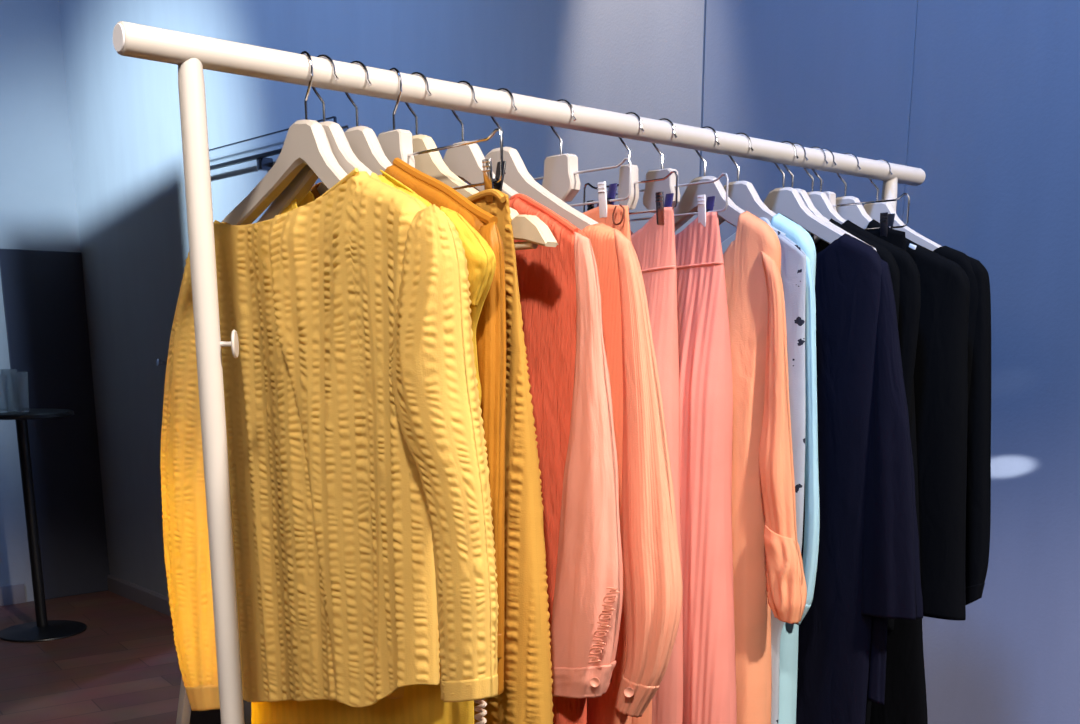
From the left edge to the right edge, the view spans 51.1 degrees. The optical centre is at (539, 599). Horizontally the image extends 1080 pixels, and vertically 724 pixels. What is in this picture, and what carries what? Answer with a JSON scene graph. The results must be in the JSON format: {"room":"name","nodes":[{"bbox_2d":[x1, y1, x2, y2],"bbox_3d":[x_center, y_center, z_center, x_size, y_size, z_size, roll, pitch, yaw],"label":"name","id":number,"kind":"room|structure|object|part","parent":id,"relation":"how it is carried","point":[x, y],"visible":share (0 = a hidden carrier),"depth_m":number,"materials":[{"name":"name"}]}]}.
{"room":"clothing store","nodes":[
{"label":"clothing store","id":0,"kind":"room"},
{"bbox_2d":[0,0,80,601],"bbox_3d":[-4.686,-1.351,3.774,6.400,3.600,0.100,-11,17,-40],"label":"wall","id":1,"kind":"structure","parent":0,"point":[38,205],"depth_m":5.55,"materials":[{"name":"paint"}]},
{"bbox_2d":[0,584,25,605],"bbox_3d":[-3.006,0.032,5.554,0.910,0.100,0.016,-11,17,-40],"label":"baseboard","id":2,"kind":"structure","parent":1,"relation":"attached to","point":[11,594],"depth_m":5.80,"materials":[{"name":"grey paint"}]},
{"bbox_2d":[0,249,109,599],"bbox_3d":[-2.485,-0.882,5.822,0.400,1.760,0.012,-11,17,-40],"label":"panel","id":3,"kind":"object","parent":1,"relation":"attached to","point":[44,299],"depth_m":5.81,"materials":[{"name":"grey paint"}]},
{"bbox_2d":[0,591,181,723],"bbox_3d":[-1.699,1.190,1.004,6.500,0.100,9.160,-11,17,-40],"label":"floor","id":4,"kind":"structure","parent":0,"point":[123,668],"depth_m":4.67,"materials":[{"name":"brown wood"}]},
{"bbox_2d":[0,409,86,641],"bbox_3d":[-2.319,-0.346,5.157,0.444,1.016,0.444,-11,17,-40],"label":"bar table","id":5,"kind":"object","parent":4,"relation":"on","point":[43,629],"visible":0.92,"depth_m":5.15,"materials":[{"name":"black metal"}]},
{"bbox_2d":[0,374,7,412],"bbox_3d":[-2.362,-0.903,4.947,0.070,0.165,0.070,-11,17,-40],"label":"drinking glass","id":6,"kind":"object","parent":5,"relation":"on","point":[3,377],"visible":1,"depth_m":4.93,"materials":[{"name":"clear glass"}]},
{"bbox_2d":[0,369,16,411],"bbox_3d":[-2.357,-0.934,5.034,0.070,0.185,0.070,-11,17,-40],"label":"drinking glass","id":7,"kind":"object","parent":5,"relation":"on","point":[11,397],"visible":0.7,"depth_m":5.01,"materials":[{"name":"clear glass"}]},
{"bbox_2d":[11,372,28,412],"bbox_3d":[-2.286,-0.916,4.979,0.070,0.175,0.070,-11,17,-40],"label":"drinking glass","id":8,"kind":"object","parent":5,"relation":"on","point":[19,379],"visible":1,"depth_m":4.96,"materials":[{"name":"clear glass"}]},
{"bbox_2d":[176,676,251,723],"bbox_3d":[-0.449,0.367,2.258,0.440,0.943,0.754,-11,17,-40],"label":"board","id":9,"kind":"object","parent":4,"relation":"on","point":[185,715],"visible":0.02,"depth_m":2.16,"materials":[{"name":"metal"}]},
{"bbox_3d":[-0.728,0.371,2.255,0.018,0.937,0.388,-11,17,-40],"label":"leg","id":10,"kind":"part","parent":9,"relation":"part of","materials":[{"name":"grey metal"}]},
{"bbox_3d":[-0.566,0.323,2.382,0.405,0.821,0.332,-11,17,-40],"label":"board panel","id":11,"kind":"part","parent":9,"relation":"part of","materials":[{"name":"black metal"}]},
{"bbox_3d":[-0.331,0.382,2.126,0.405,0.821,0.330,-11,17,-40],"label":"board panel","id":12,"kind":"part","parent":9,"relation":"part of","materials":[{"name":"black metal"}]},
{"bbox_2d":[113,21,925,723],"bbox_3d":[0.129,0.158,1.642,1.368,1.607,0.560,-11,17,-40],"label":"clothes rack","id":13,"kind":"object","parent":4,"relation":"on","point":[192,53],"visible":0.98,"depth_m":1.16,"materials":[{"name":"white metal"}]},
{"bbox_3d":[-0.330,0.249,1.242,0.024,1.566,0.024,-11,17,-40],"label":"post","id":14,"kind":"part","parent":13,"relation":"part of","materials":[{"name":"white metal"}]},
{"bbox_3d":[-0.306,-0.255,1.126,0.024,0.028,0.023,-11,17,-40],"label":"locking knob","id":15,"kind":"part","parent":13,"relation":"part of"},
{"bbox_2d":[222,51,347,224],"bbox_3d":[-0.247,-0.452,1.173,0.017,0.213,0.375,-11,17,-40],"label":"hanger","id":16,"kind":"object","parent":13,"relation":"hanging from","point":[306,142],"visible":0.7,"depth_m":1.17,"materials":[{"name":"white paint"}]},
{"bbox_2d":[160,168,498,710],"bbox_3d":[-0.269,-0.113,1.259,0.077,0.658,0.713,-10,17,-38],"label":"long sleeved top","id":17,"kind":"object","parent":16,"relation":"hanging from","point":[362,519],"visible":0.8,"depth_m":1.13,"materials":[{"name":"yellow fabric"}]},
{"bbox_2d":[257,54,371,221],"bbox_3d":[-0.223,-0.462,1.175,0.017,0.194,0.376,-11,17,-40],"label":"hanger","id":18,"kind":"object","parent":13,"relation":"hanging from","point":[299,187],"visible":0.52,"depth_m":1.16,"materials":[{"name":"white paint"}]},
{"bbox_2d":[251,170,495,723],"bbox_3d":[-0.220,-0.061,1.269,0.050,0.797,0.540,-12,17,-41],"label":"dress","id":19,"kind":"object","parent":18,"relation":"hanging from","point":[420,703],"visible":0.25,"depth_m":1.17,"materials":[{"name":"yellow fabric"}]},
{"bbox_3d":[-0.058,0.117,1.098,0.008,0.056,0.018,-11,17,-40],"label":"lace trim","id":20,"kind":"part","parent":19,"relation":"part of","materials":[{"name":"beige"}]},
{"bbox_2d":[317,61,391,195],"bbox_3d":[-0.193,-0.468,1.201,0.017,0.194,0.376,-11,17,-40],"label":"hanger","id":21,"kind":"object","parent":13,"relation":"hanging from","point":[364,143],"visible":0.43,"depth_m":1.18,"materials":[{"name":"white paint"}]},
{"bbox_2d":[310,157,505,694],"bbox_3d":[-0.190,-0.201,1.260,0.053,0.534,0.483,-11,17,-40],"label":"blouse","id":22,"kind":"object","parent":21,"relation":"hanging from","point":[491,326],"visible":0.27,"depth_m":1.08,"materials":[{"name":"fabric"}]},
{"bbox_2d":[377,68,505,202],"bbox_3d":[-0.157,-0.497,1.228,0.022,0.151,0.365,-11,17,-40],"label":"hanger","id":23,"kind":"object","parent":13,"relation":"hanging from","point":[395,143],"visible":0.56,"depth_m":1.20,"materials":[{"name":"white paint"}]},
{"bbox_3d":[-0.158,-0.465,1.234,0.003,0.051,0.365,-11,17,-40],"label":"wire frame","id":24,"kind":"part","parent":23,"relation":"part of","materials":[{"name":"silver metal"}]},
{"bbox_2d":[467,189,553,723],"bbox_3d":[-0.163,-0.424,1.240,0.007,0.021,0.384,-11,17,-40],"label":"dress","id":25,"kind":"object","parent":23,"relation":"hanging from","point":[526,698],"visible":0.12,"depth_m":1.15,"materials":[{"name":"fabric"}]},
{"bbox_2d":[443,81,518,197],"bbox_3d":[-0.088,-0.489,1.293,0.017,0.194,0.376,-11,17,-40],"label":"hanger","id":26,"kind":"object","parent":13,"relation":"hanging from","point":[465,161],"visible":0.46,"depth_m":1.27,"materials":[{"name":"white paint"}]},
{"bbox_2d":[509,194,622,723],"bbox_3d":[-0.065,-0.056,1.362,0.075,0.806,0.503,-11,17,-40],"label":"shirt","id":27,"kind":"object","parent":26,"relation":"hanging from","point":[569,380],"visible":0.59,"depth_m":1.19,"materials":[{"name":"fabric"}]},
{"bbox_2d":[405,72,557,249],"bbox_3d":[-0.136,-0.479,1.251,0.017,0.195,0.443,-11,17,-40],"label":"hanger","id":28,"kind":"object","parent":13,"relation":"hanging from","point":[530,229],"visible":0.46,"depth_m":1.20,"materials":[{"name":"beige paint"}]},
{"bbox_3d":[0.130,-0.610,1.464,1.367,0.028,0.028,-11,17,-40],"label":"rail","id":29,"kind":"part","parent":13,"relation":"part of","materials":[{"name":"white metal"}]},
{"bbox_2d":[473,88,597,229],"bbox_3d":[-0.044,-0.498,1.330,0.017,0.194,0.376,-11,17,-40],"label":"hanger","id":30,"kind":"object","parent":13,"relation":"hanging from","point":[517,177],"visible":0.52,"depth_m":1.29,"materials":[{"name":"white paint"}]},
{"bbox_2d":[582,223,682,723],"bbox_3d":[-0.020,-0.051,1.404,0.075,0.778,0.529,-11,17,-40],"label":"blouse","id":31,"kind":"object","parent":30,"relation":"hanging from","point":[652,574],"visible":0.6,"depth_m":1.21,"materials":[{"name":"fabric"}]},
{"bbox_2d":[533,99,631,217],"bbox_3d":[0.026,-0.537,1.386,0.022,0.143,0.239,-11,17,-40],"label":"hanger","id":32,"kind":"object","parent":13,"relation":"hanging from","point":[561,179],"visible":0.55,"depth_m":1.37,"materials":[{"name":"white paint"}]},
{"bbox_3d":[0.026,-0.508,1.393,0.003,0.047,0.239,-11,17,-40],"label":"wire frame","id":33,"kind":"part","parent":32,"relation":"part of","materials":[{"name":"silver metal"}]},
{"bbox_2d":[583,204,651,723],"bbox_3d":[0.026,-0.087,1.490,0.064,0.810,0.331,-11,17,-40],"label":"trousers","id":34,"kind":"object","parent":32,"relation":"hanging from","point":[617,217],"visible":0.02,"depth_m":1.33,"materials":[{"name":"fabric"}]},
{"bbox_2d":[583,112,677,224],"bbox_3d":[0.116,-0.555,1.464,0.022,0.143,0.169,-11,17,-40],"label":"hanger","id":35,"kind":"object","parent":13,"relation":"hanging from","point":[631,202],"visible":0.69,"depth_m":1.46,"materials":[{"name":"white paint"}]},
{"bbox_3d":[0.115,-0.526,1.470,0.003,0.047,0.169,-11,17,-40],"label":"wire frame","id":36,"kind":"part","parent":35,"relation":"part of","materials":[{"name":"silver metal"}]},
{"bbox_2d":[631,207,682,723],"bbox_3d":[0.114,-0.108,1.566,0.067,0.817,0.214,-10,16,-37],"label":"skirt","id":37,"kind":"object","parent":35,"relation":"hanging from","point":[653,244],"visible":0.2,"depth_m":1.46,"materials":[{"name":"pink fabric"}]},
{"bbox_2d":[606,118,728,226],"bbox_3d":[0.163,-0.565,1.505,0.022,0.143,0.227,-11,17,-40],"label":"hanger","id":38,"kind":"object","parent":13,"relation":"hanging from","point":[668,185],"visible":0.56,"depth_m":1.49,"materials":[{"name":"white paint"}]},
{"bbox_3d":[0.162,-0.535,1.511,0.003,0.047,0.227,-11,17,-40],"label":"wire frame","id":39,"kind":"part","parent":38,"relation":"part of","materials":[{"name":"silver metal"}]},
{"bbox_2d":[630,212,736,723],"bbox_3d":[0.163,-0.078,1.617,0.086,0.894,0.322,-11,17,-40],"label":"trousers","id":40,"kind":"object","parent":38,"relation":"hanging from","point":[704,343],"visible":0.38,"depth_m":1.50,"materials":[{"name":"pink fabric"}]},
{"bbox_2d":[674,126,744,230],"bbox_3d":[0.227,-0.571,1.562,0.016,0.157,0.208,-11,17,-40],"label":"hanger","id":41,"kind":"object","parent":13,"relation":"hanging from","point":[688,203],"visible":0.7,"depth_m":1.55,"materials":[{"name":"white paint"}]},
{"bbox_2d":[723,211,806,723],"bbox_3d":[0.248,-0.100,1.648,0.091,0.883,0.362,-11,17,-40],"label":"dress","id":42,"kind":"object","parent":41,"relation":"hanging from","point":[768,573],"visible":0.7,"depth_m":1.52,"materials":[{"name":"fabric"}]},
{"bbox_2d":[718,133,775,224],"bbox_3d":[0.282,-0.582,1.610,0.016,0.157,0.208,-11,17,-40],"label":"hanger","id":43,"kind":"object","parent":13,"relation":"hanging from","point":[743,194],"visible":0.49,"depth_m":1.59,"materials":[{"name":"white paint"}]},
{"bbox_2d":[760,213,819,723],"bbox_3d":[0.280,-0.116,1.712,0.089,0.886,0.338,-11,17,-40],"label":"dress","id":44,"kind":"object","parent":43,"relation":"hanging from","point":[798,251],"visible":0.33,"depth_m":1.55,"materials":[{"name":"fabric"}]},
{"bbox_2d":[721,141,844,253],"bbox_3d":[0.361,-0.587,1.681,0.016,0.180,0.304,-11,17,-40],"label":"hanger","id":45,"kind":"object","parent":13,"relation":"hanging from","point":[786,201],"visible":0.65,"depth_m":1.66,"materials":[{"name":"white paint"}]},
{"bbox_2d":[796,233,922,723],"bbox_3d":[0.383,-0.086,1.764,0.051,0.920,0.478,-11,17,-40],"label":"dress","id":46,"kind":"object","parent":45,"relation":"hanging from","point":[868,564],"visible":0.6,"depth_m":1.63,"materials":[{"name":"fabric"}]},
{"bbox_2d":[804,147,845,223],"bbox_3d":[0.416,-0.596,1.729,0.018,0.183,0.316,-11,17,-40],"label":"hanger","id":47,"kind":"object","parent":13,"relation":"hanging from","point":[820,200],"visible":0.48,"depth_m":1.71,"materials":[{"name":"white paint"}]},
{"bbox_2d":[842,220,920,629],"bbox_3d":[0.415,-0.282,1.801,0.042,0.608,0.391,-11,17,-40],"label":"tunic","id":48,"kind":"object","parent":47,"relation":"hanging from","point":[910,286],"visible":0.06,"depth_m":1.63,"materials":[{"name":"black fabric"}]},
{"bbox_2d":[783,143,875,249],"bbox_3d":[0.378,-0.589,1.696,0.019,0.182,0.310,-11,17,-40],"label":"hanger","id":49,"kind":"object","parent":13,"relation":"hanging from","point":[802,193],"visible":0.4,"depth_m":1.67,"materials":[{"name":"white paint"}]},
{"bbox_2d":[816,218,899,723],"bbox_3d":[0.389,-0.106,1.795,0.046,0.945,0.409,-11,17,-40],"label":"shirt","id":50,"kind":"object","parent":49,"relation":"hanging from","point":[878,646],"visible":0.09,"depth_m":1.67,"materials":[{"name":"black fabric"}]},
{"bbox_2d":[814,153,872,243],"bbox_3d":[0.481,-0.604,1.788,0.019,0.194,0.376,-11,17,-40],"label":"hanger","id":51,"kind":"object","parent":13,"relation":"hanging from","point":[856,214],"visible":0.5,"depth_m":1.77,"materials":[{"name":"white paint"}]},
{"bbox_2d":[807,219,969,620],"bbox_3d":[0.481,-0.305,1.856,0.059,0.602,0.518,-11,17,-40],"label":"jacket","id":52,"kind":"object","parent":51,"relation":"hanging from","point":[940,370],"visible":0.23,"depth_m":1.70,"materials":[{"name":"fabric"}]},
{"bbox_2d":[809,148,909,236],"bbox_3d":[0.432,-0.619,1.739,0.022,0.143,0.307,-11,17,-40],"label":"hanger","id":53,"kind":"object","parent":13,"relation":"hanging from","point":[886,220],"visible":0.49,"depth_m":1.67,"materials":[{"name":"white paint"}]},
{"bbox_3d":[0.431,-0.590,1.745,0.003,0.048,0.307,-11,17,-40],"label":"wire frame","id":54,"kind":"part","parent":53,"relation":"part of","materials":[{"name":"silver metal"}]},
{"bbox_2d":[815,229,927,723],"bbox_3d":[0.431,-0.132,1.851,0.052,0.894,0.521,-11,17,-40],"label":"garment","id":55,"kind":"object","parent":53,"relation":"hanging from","point":[905,684],"visible":0.09,"depth_m":1.73,"materials":[{"name":"fabric"}]},
{"bbox_3d":[0.575,0.067,2.029,0.024,1.566,0.024,-11,17,-40],"label":"post","id":56,"kind":"part","parent":13,"relation":"part of","materials":[{"name":"white metal"}]},
{"bbox_2d":[863,159,940,250],"bbox_3d":[0.549,-0.625,1.845,0.021,0.180,0.304,-11,17,-40],"label":"hanger","id":57,"kind":"object","parent":13,"relation":"hanging from","point":[873,210],"visible":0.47,"depth_m":1.82,"materials":[{"name":"white paint"}]},
{"bbox_2d":[933,246,990,604],"bbox_3d":[0.556,-0.295,1.898,0.043,0.561,0.445,-11,17,-40],"label":"shirt","id":58,"kind":"object","parent":57,"relation":"hanging from","point":[978,483],"visible":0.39,"depth_m":1.75,"materials":[{"name":"fabric"}]},
{"bbox_2d":[59,0,1079,723],"bbox_3d":[0.681,-1.062,2.524,0.100,3.600,8.960,-11,17,-40],"label":"wall","id":59,"kind":"structure","parent":0,"point":[645,58],"depth_m":2.65,"materials":[{"name":"paint"}]},
{"bbox_2d":[107,574,170,616],"bbox_3d":[0.638,0.658,2.883,0.016,0.088,8.959,-11,17,-40],"label":"baseboard","id":60,"kind":"structure","parent":59,"relation":"attached to","point":[156,601],"depth_m":5.82,"materials":[{"name":"grey paint"}]},
{"bbox_2d":[156,359,166,365],"bbox_3d":[-1.708,-1.077,5.141,0.072,0.041,0.034,-11,17,-40],"label":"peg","id":61,"kind":"object","parent":59,"relation":"attached to","point":[159,362],"visible":0.6,"depth_m":5.12,"materials":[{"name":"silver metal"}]},
{"bbox_2d":[209,116,336,171],"bbox_3d":[-1.046,-1.674,4.245,0.059,0.116,1.113,-11,17,-40],"label":"wall strip","id":62,"kind":"object","parent":59,"relation":"attached to","point":[264,163],"visible":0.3,"depth_m":4.24,"materials":[{"name":"black"}]},
{"bbox_3d":[-1.062,-1.661,4.236,0.018,0.013,1.110,-11,17,-40],"label":"rail","id":63,"kind":"part","parent":62,"relation":"part of","materials":[{"name":"black metal"}]}
]}

